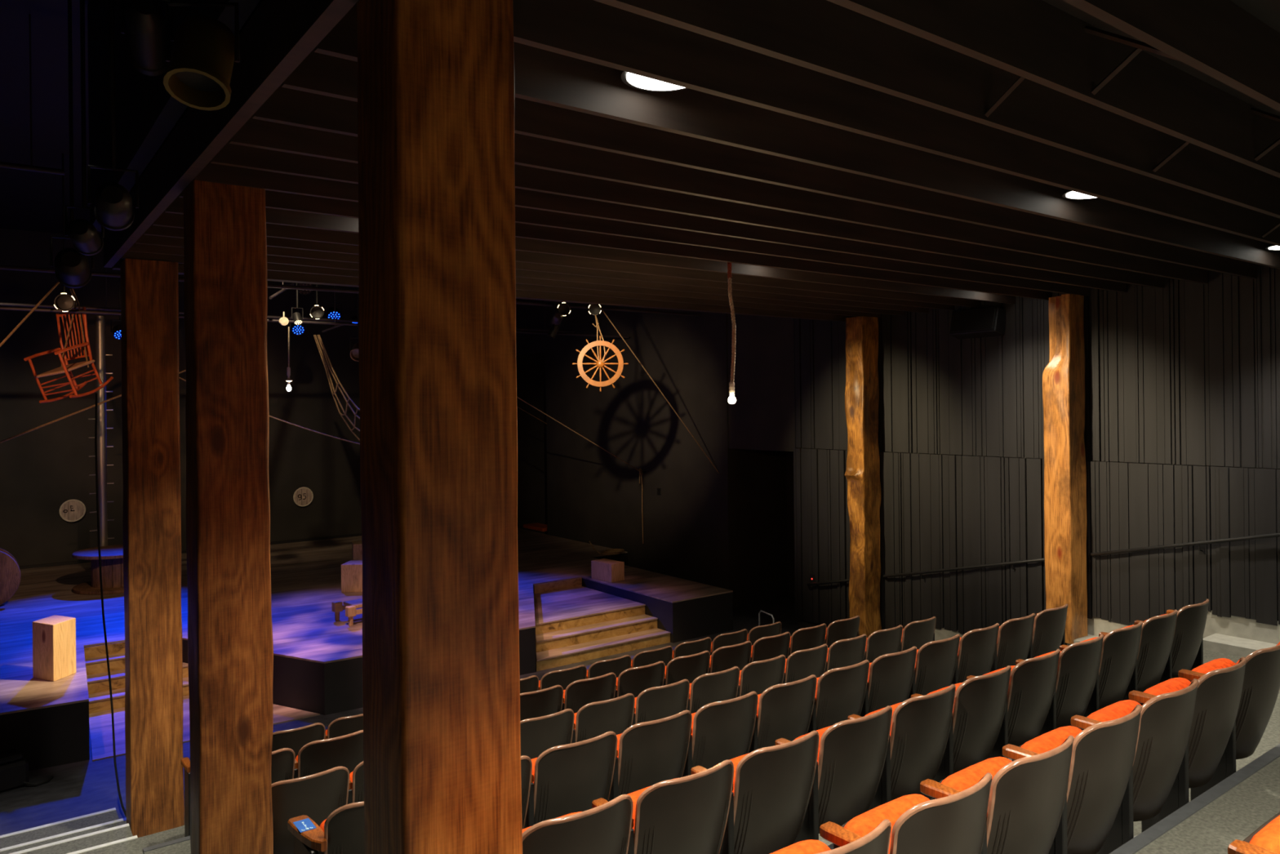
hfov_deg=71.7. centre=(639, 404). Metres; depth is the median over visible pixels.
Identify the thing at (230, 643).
timber post
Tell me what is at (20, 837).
floor
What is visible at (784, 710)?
seat
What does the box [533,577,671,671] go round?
steps
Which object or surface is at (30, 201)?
wall
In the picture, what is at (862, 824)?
seat cushion
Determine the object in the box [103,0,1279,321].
ceiling
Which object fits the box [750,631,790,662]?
seat
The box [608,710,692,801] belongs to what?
seat
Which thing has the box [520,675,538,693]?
seat
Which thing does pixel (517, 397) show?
rope
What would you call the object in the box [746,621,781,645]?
seat
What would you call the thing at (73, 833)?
floor
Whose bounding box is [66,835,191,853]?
floor
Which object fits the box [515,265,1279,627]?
wall
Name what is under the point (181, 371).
rope
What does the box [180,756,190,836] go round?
seat
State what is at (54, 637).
wooden block
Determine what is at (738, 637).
seat
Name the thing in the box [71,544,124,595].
spool
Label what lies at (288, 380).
socket
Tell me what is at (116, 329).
stage light
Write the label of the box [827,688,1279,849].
floor
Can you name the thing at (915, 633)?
seat
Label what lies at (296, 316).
stage light
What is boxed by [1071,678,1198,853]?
seat
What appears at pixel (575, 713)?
seat cushion
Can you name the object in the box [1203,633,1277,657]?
step
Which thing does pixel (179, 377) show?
rope
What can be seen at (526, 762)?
seat
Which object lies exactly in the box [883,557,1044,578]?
handrail
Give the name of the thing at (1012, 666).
seat cushion
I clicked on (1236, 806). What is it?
floor
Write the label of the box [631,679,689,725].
seat
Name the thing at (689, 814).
seat
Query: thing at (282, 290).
pipe
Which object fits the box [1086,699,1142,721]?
seat cushion
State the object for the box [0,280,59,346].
rope
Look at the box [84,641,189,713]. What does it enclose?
steps
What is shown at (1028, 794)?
seat
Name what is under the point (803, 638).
seat
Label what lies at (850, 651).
seat
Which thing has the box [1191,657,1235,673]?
seat cushion
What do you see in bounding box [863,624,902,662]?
seat
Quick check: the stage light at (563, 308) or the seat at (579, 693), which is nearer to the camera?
the seat at (579, 693)
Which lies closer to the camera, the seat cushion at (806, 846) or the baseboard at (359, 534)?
the seat cushion at (806, 846)
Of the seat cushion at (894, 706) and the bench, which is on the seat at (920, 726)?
the seat cushion at (894, 706)
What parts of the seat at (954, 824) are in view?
armrest, backrest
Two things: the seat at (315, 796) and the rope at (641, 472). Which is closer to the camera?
the seat at (315, 796)
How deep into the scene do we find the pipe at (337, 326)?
15.20 m
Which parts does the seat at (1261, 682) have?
armrest, backrest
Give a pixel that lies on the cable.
(95, 415)
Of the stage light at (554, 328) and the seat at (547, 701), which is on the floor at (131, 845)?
the seat at (547, 701)
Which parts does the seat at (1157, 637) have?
armrest, backrest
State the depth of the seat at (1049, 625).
7.42 m
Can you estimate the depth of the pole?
14.83 m
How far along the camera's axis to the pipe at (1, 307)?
13.01 m
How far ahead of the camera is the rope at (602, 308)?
13.80 m
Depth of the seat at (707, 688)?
6.94 m
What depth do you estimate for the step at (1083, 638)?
9.89 m
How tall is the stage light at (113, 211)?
2.382 m
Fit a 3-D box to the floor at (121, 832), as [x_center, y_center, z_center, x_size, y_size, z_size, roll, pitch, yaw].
[-4.404,3.466,6.197,1.500,0.466,0.466,-1,0,-37]
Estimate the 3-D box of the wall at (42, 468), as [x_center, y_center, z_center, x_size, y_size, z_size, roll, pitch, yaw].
[-9.784,0.407,17.278,19.000,7.800,0.200,-1,0,-37]
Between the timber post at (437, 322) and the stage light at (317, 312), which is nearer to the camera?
the timber post at (437, 322)
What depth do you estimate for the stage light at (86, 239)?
5.35 m
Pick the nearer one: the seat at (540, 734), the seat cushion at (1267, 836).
the seat cushion at (1267, 836)
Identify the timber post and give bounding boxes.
[120,257,184,837]
[182,179,273,853]
[356,0,522,853]
[844,315,881,637]
[1042,293,1088,644]
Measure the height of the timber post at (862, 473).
4.650 m
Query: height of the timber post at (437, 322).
3.250 m
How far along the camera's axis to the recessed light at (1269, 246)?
7.65 m
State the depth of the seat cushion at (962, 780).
3.27 m
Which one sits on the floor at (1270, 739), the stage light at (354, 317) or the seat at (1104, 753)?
the seat at (1104, 753)
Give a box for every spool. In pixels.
[0,547,21,604]
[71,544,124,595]
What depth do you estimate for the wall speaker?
10.93 m
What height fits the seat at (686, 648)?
0.860 m
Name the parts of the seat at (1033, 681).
armrest, backrest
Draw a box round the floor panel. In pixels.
[88,695,319,760]
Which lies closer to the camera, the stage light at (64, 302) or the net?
the stage light at (64, 302)
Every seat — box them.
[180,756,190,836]
[271,722,325,757]
[271,747,295,783]
[271,766,349,853]
[287,801,364,853]
[293,729,363,778]
[324,713,363,739]
[347,760,364,804]
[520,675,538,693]
[520,684,563,720]
[520,708,574,759]
[520,755,532,829]
[522,794,633,853]
[524,731,617,828]
[537,664,586,690]
[561,672,616,713]
[571,693,635,743]
[586,654,631,679]
[591,759,733,853]
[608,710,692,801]
[614,661,665,697]
[631,645,672,667]
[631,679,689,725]
[663,650,710,685]
[671,636,711,659]
[682,691,758,777]
[687,666,739,713]
[690,730,819,853]
[708,640,751,673]
[710,628,747,655]
[737,654,786,697]
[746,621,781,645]
[748,674,817,753]
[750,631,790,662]
[770,818,891,853]
[775,705,892,844]
[782,644,827,683]
[787,623,826,657]
[807,659,869,733]
[819,772,992,853]
[824,615,859,648]
[824,634,866,672]
[847,684,955,810]
[860,646,916,716]
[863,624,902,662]
[899,616,936,651]
[908,634,959,698]
[911,665,1011,799]
[920,735,1074,853]
[951,622,999,684]
[966,648,1060,758]
[991,613,1035,671]
[1002,704,1142,853]
[1015,634,1103,735]
[1026,604,1067,658]
[1059,621,1142,716]
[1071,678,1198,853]
[1098,609,1177,700]
[1128,657,1246,837]
[1133,599,1208,683]
[1177,641,1279,800]
[1227,812,1279,853]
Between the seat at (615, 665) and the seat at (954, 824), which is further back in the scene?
the seat at (615, 665)
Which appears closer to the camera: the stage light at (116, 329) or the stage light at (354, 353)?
the stage light at (354, 353)
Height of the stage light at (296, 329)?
1.939 m
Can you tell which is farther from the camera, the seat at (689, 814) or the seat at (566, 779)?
the seat at (566, 779)
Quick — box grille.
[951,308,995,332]
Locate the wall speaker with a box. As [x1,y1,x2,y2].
[949,306,1005,338]
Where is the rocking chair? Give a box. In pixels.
[23,288,113,403]
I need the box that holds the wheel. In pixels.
[572,314,628,391]
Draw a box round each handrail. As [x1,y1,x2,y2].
[806,578,849,586]
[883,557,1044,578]
[1089,533,1279,555]
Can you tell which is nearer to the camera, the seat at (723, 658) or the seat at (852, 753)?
the seat at (852, 753)
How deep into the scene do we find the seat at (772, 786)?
3.84 m
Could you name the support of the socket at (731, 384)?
attached to the hanging bulb at (731, 399)
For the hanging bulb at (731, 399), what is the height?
1.236 m
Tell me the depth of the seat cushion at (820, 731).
4.37 m
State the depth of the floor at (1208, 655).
8.51 m
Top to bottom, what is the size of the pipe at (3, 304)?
1.788 m
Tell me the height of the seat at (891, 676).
0.860 m
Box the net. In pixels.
[313,334,359,440]
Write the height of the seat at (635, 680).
0.860 m
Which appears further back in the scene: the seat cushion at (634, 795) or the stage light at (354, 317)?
the stage light at (354, 317)
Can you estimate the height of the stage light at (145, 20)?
1.823 m
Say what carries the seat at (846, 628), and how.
on the floor at (131, 845)
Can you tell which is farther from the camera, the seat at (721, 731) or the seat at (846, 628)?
the seat at (846, 628)
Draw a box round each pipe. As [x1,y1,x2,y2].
[0,264,701,316]
[0,266,574,333]
[0,306,628,337]
[268,281,294,299]
[321,285,348,333]
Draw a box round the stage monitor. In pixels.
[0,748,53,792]
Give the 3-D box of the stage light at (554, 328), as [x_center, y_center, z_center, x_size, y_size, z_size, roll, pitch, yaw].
[-1.287,-2.123,13.037,0.188,2.287,0.163,-1,0,-37]
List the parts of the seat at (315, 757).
armrest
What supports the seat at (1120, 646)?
on the floor at (1208, 655)
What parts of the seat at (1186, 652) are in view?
armrest, armrest, backrest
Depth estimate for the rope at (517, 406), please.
18.89 m
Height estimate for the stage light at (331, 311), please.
1.667 m
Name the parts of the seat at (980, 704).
armrest, backrest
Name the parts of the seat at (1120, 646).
armrest, backrest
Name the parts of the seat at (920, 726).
armrest, backrest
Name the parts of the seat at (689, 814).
armrest, backrest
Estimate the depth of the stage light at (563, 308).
12.89 m
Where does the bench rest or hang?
on the stage
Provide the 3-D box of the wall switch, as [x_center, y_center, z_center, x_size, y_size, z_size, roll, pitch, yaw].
[2.602,2.626,13.377,0.030,0.140,0.100,-1,0,-37]
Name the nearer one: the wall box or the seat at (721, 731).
the seat at (721, 731)
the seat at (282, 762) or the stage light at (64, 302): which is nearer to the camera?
the seat at (282, 762)
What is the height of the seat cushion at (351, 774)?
0.318 m
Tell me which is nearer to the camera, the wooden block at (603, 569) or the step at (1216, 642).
the step at (1216, 642)
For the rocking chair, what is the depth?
11.87 m
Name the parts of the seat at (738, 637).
backrest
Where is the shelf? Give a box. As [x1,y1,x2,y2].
[523,522,547,531]
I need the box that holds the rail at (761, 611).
[758,609,774,626]
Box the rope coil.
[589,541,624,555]
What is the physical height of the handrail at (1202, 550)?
0.735 m
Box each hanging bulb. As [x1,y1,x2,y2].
[284,326,292,391]
[727,262,736,404]
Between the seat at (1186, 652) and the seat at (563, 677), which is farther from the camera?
the seat at (563, 677)
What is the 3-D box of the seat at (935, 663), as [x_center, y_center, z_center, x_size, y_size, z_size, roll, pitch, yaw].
[2.147,2.147,6.638,0.555,0.860,0.380,-1,0,-37]
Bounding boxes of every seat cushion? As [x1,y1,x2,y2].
[319,818,326,831]
[349,771,352,782]
[522,811,582,832]
[530,757,537,782]
[573,712,577,729]
[616,733,622,757]
[627,777,676,829]
[691,712,695,735]
[714,753,747,792]
[756,693,760,715]
[770,839,831,853]
[794,725,831,761]
[814,677,819,698]
[844,793,929,853]
[865,702,902,737]
[927,682,962,711]
[941,756,1012,791]
[982,665,1015,675]
[1020,725,1081,753]
[1034,650,1061,657]
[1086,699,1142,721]
[1143,677,1191,695]
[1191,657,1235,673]
[1249,814,1279,853]
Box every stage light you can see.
[49,0,94,288]
[53,153,75,311]
[64,0,104,255]
[87,0,139,231]
[111,270,121,339]
[120,0,173,75]
[163,0,239,110]
[289,296,306,334]
[291,282,303,324]
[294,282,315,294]
[310,284,324,319]
[324,285,342,319]
[349,287,359,361]
[350,286,357,323]
[546,301,559,338]
[550,301,563,324]
[557,302,570,315]
[588,303,601,315]
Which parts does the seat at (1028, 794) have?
armrest, backrest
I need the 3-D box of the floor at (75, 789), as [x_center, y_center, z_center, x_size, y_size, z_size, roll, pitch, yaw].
[-6.397,3.571,12.792,19.000,0.100,12.200,-1,0,-37]
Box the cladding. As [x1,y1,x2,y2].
[792,264,1279,634]
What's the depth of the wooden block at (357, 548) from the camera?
14.64 m
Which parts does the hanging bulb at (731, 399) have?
bulb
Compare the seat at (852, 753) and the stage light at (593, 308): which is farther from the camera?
the stage light at (593, 308)
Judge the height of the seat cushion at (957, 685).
0.318 m
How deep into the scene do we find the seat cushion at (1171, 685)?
4.24 m
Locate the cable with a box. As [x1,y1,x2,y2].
[94,393,126,817]
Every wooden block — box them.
[32,614,75,681]
[341,560,362,592]
[351,541,362,559]
[591,558,624,582]
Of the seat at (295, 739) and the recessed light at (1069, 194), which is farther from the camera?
the seat at (295, 739)
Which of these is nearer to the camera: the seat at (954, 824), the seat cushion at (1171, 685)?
the seat at (954, 824)
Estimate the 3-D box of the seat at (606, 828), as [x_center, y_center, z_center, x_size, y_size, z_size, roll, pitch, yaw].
[-0.303,1.904,3.349,0.555,0.860,0.380,-1,0,-37]
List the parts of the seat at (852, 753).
armrest, backrest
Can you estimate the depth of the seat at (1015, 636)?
7.10 m
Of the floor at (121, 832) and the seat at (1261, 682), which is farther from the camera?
the floor at (121, 832)
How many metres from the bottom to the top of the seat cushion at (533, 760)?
0.318 m
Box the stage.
[0,528,733,771]
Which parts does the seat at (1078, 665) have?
armrest, backrest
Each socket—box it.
[284,367,292,384]
[728,382,734,396]
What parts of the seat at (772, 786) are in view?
armrest, backrest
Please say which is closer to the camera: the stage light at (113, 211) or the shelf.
the stage light at (113, 211)
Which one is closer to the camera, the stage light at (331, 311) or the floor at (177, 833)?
the floor at (177, 833)
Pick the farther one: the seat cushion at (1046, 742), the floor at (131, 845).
the floor at (131, 845)
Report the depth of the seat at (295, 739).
6.82 m
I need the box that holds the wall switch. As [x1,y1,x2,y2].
[809,573,814,582]
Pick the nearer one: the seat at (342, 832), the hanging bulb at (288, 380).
the seat at (342, 832)
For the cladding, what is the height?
4.810 m
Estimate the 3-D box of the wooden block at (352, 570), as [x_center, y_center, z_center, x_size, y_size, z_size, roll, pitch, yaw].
[-4.440,2.684,13.893,0.350,0.430,0.408,-1,0,3]
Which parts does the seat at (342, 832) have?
panel, armrest, backrest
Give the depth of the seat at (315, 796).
5.08 m
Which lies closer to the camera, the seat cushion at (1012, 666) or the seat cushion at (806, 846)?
the seat cushion at (806, 846)
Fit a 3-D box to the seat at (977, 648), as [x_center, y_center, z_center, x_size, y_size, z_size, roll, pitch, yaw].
[2.572,2.142,6.955,0.555,0.860,0.380,-1,0,-37]
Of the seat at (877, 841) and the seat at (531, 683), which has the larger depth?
the seat at (531, 683)
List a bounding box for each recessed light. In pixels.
[621,71,688,92]
[1062,188,1096,199]
[1265,243,1279,249]
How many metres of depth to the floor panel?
9.68 m
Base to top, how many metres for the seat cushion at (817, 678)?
0.318 m
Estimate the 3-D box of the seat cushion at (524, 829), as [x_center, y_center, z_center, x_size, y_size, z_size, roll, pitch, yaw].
[-0.328,1.791,3.414,0.446,0.318,0.211,-1,0,-37]
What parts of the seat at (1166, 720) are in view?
armrest, backrest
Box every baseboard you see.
[18,533,361,568]
[934,610,1279,644]
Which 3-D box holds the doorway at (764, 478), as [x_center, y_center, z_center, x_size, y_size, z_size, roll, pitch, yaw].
[2.794,1.569,14.913,1.700,5.200,1.970,-1,0,-37]
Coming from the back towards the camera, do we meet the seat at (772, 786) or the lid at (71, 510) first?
the lid at (71, 510)
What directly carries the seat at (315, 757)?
on the floor at (131, 845)
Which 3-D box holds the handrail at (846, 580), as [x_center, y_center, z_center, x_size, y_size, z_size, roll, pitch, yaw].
[2.843,2.596,13.007,0.095,0.279,1.067,-1,0,-37]
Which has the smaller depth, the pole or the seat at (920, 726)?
the seat at (920, 726)
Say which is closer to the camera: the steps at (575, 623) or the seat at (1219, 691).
the seat at (1219, 691)
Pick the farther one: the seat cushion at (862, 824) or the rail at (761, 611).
the rail at (761, 611)
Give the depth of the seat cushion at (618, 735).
5.04 m
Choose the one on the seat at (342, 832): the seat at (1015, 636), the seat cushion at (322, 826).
the seat cushion at (322, 826)
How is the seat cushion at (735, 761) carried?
on the seat at (772, 786)
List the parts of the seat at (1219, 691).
armrest, backrest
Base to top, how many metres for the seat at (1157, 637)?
0.860 m
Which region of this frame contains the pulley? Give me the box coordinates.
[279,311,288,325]
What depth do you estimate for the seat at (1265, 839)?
2.21 m
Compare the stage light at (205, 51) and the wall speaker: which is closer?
the stage light at (205, 51)
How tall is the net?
2.350 m
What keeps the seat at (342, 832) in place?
on the floor
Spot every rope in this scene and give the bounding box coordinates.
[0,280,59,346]
[0,368,186,443]
[178,377,359,444]
[516,396,639,471]
[516,406,546,423]
[601,308,719,473]
[639,468,645,543]
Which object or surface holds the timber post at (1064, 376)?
on the floor
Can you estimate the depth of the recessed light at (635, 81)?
3.58 m
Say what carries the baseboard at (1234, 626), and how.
attached to the wall at (690, 529)
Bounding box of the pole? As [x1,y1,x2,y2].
[88,315,114,568]
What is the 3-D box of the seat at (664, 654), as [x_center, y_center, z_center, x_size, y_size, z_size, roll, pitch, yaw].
[0.062,2.890,9.056,0.555,0.860,0.380,-1,0,-37]
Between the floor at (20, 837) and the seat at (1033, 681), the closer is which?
the seat at (1033, 681)
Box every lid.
[58,499,85,521]
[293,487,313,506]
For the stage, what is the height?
0.600 m
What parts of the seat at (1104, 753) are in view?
armrest, backrest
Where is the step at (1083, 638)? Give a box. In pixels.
[1066,634,1098,645]
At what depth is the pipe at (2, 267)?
11.32 m
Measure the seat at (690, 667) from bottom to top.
0.860 m
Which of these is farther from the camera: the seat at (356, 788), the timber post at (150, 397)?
the timber post at (150, 397)
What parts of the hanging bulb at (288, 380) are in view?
cord, bulb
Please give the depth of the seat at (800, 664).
7.58 m
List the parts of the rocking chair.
leg, armrest, seat, leg, leg, armrest, rail, rail, leg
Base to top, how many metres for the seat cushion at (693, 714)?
0.318 m
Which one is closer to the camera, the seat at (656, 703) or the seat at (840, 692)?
the seat at (840, 692)
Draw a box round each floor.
[0,595,802,835]
[0,808,119,848]
[0,817,124,853]
[9,822,133,853]
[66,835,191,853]
[123,817,184,850]
[818,649,1240,845]
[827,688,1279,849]
[1109,743,1279,853]
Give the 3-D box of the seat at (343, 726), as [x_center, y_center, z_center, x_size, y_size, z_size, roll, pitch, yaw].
[-2.364,2.916,7.244,0.510,0.860,0.380,-1,0,-37]
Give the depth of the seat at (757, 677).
7.26 m
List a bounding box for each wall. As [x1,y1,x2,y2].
[0,0,101,235]
[0,228,547,566]
[87,0,260,231]
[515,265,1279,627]
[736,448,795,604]
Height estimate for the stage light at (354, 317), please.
1.675 m
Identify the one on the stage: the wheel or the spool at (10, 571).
the spool at (10, 571)
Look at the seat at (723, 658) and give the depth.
8.25 m
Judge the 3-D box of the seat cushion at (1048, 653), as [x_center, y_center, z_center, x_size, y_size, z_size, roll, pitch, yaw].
[2.644,1.759,5.635,0.446,0.318,0.211,-1,0,-37]
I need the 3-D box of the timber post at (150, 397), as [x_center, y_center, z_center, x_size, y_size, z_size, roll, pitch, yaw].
[-3.905,1.113,7.091,0.381,4.500,0.318,-1,0,-37]
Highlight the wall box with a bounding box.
[657,488,661,494]
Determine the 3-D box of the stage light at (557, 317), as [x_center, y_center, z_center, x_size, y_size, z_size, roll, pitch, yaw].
[-1.228,-2.207,12.947,0.194,2.120,0.320,-1,0,-3]
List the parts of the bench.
leg, leg, rail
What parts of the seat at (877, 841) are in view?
backrest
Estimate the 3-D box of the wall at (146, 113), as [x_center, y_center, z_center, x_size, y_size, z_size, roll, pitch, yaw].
[2.630,-2.444,5.667,9.560,1.870,11.100,-1,0,-37]
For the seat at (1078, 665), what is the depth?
5.41 m
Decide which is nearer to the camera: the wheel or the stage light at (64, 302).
the stage light at (64, 302)
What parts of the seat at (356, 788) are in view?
armrest, backrest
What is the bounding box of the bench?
[331,598,362,626]
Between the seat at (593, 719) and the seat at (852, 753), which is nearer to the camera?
the seat at (852, 753)
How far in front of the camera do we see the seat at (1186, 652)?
6.36 m
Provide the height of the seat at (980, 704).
0.860 m
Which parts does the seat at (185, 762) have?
armrest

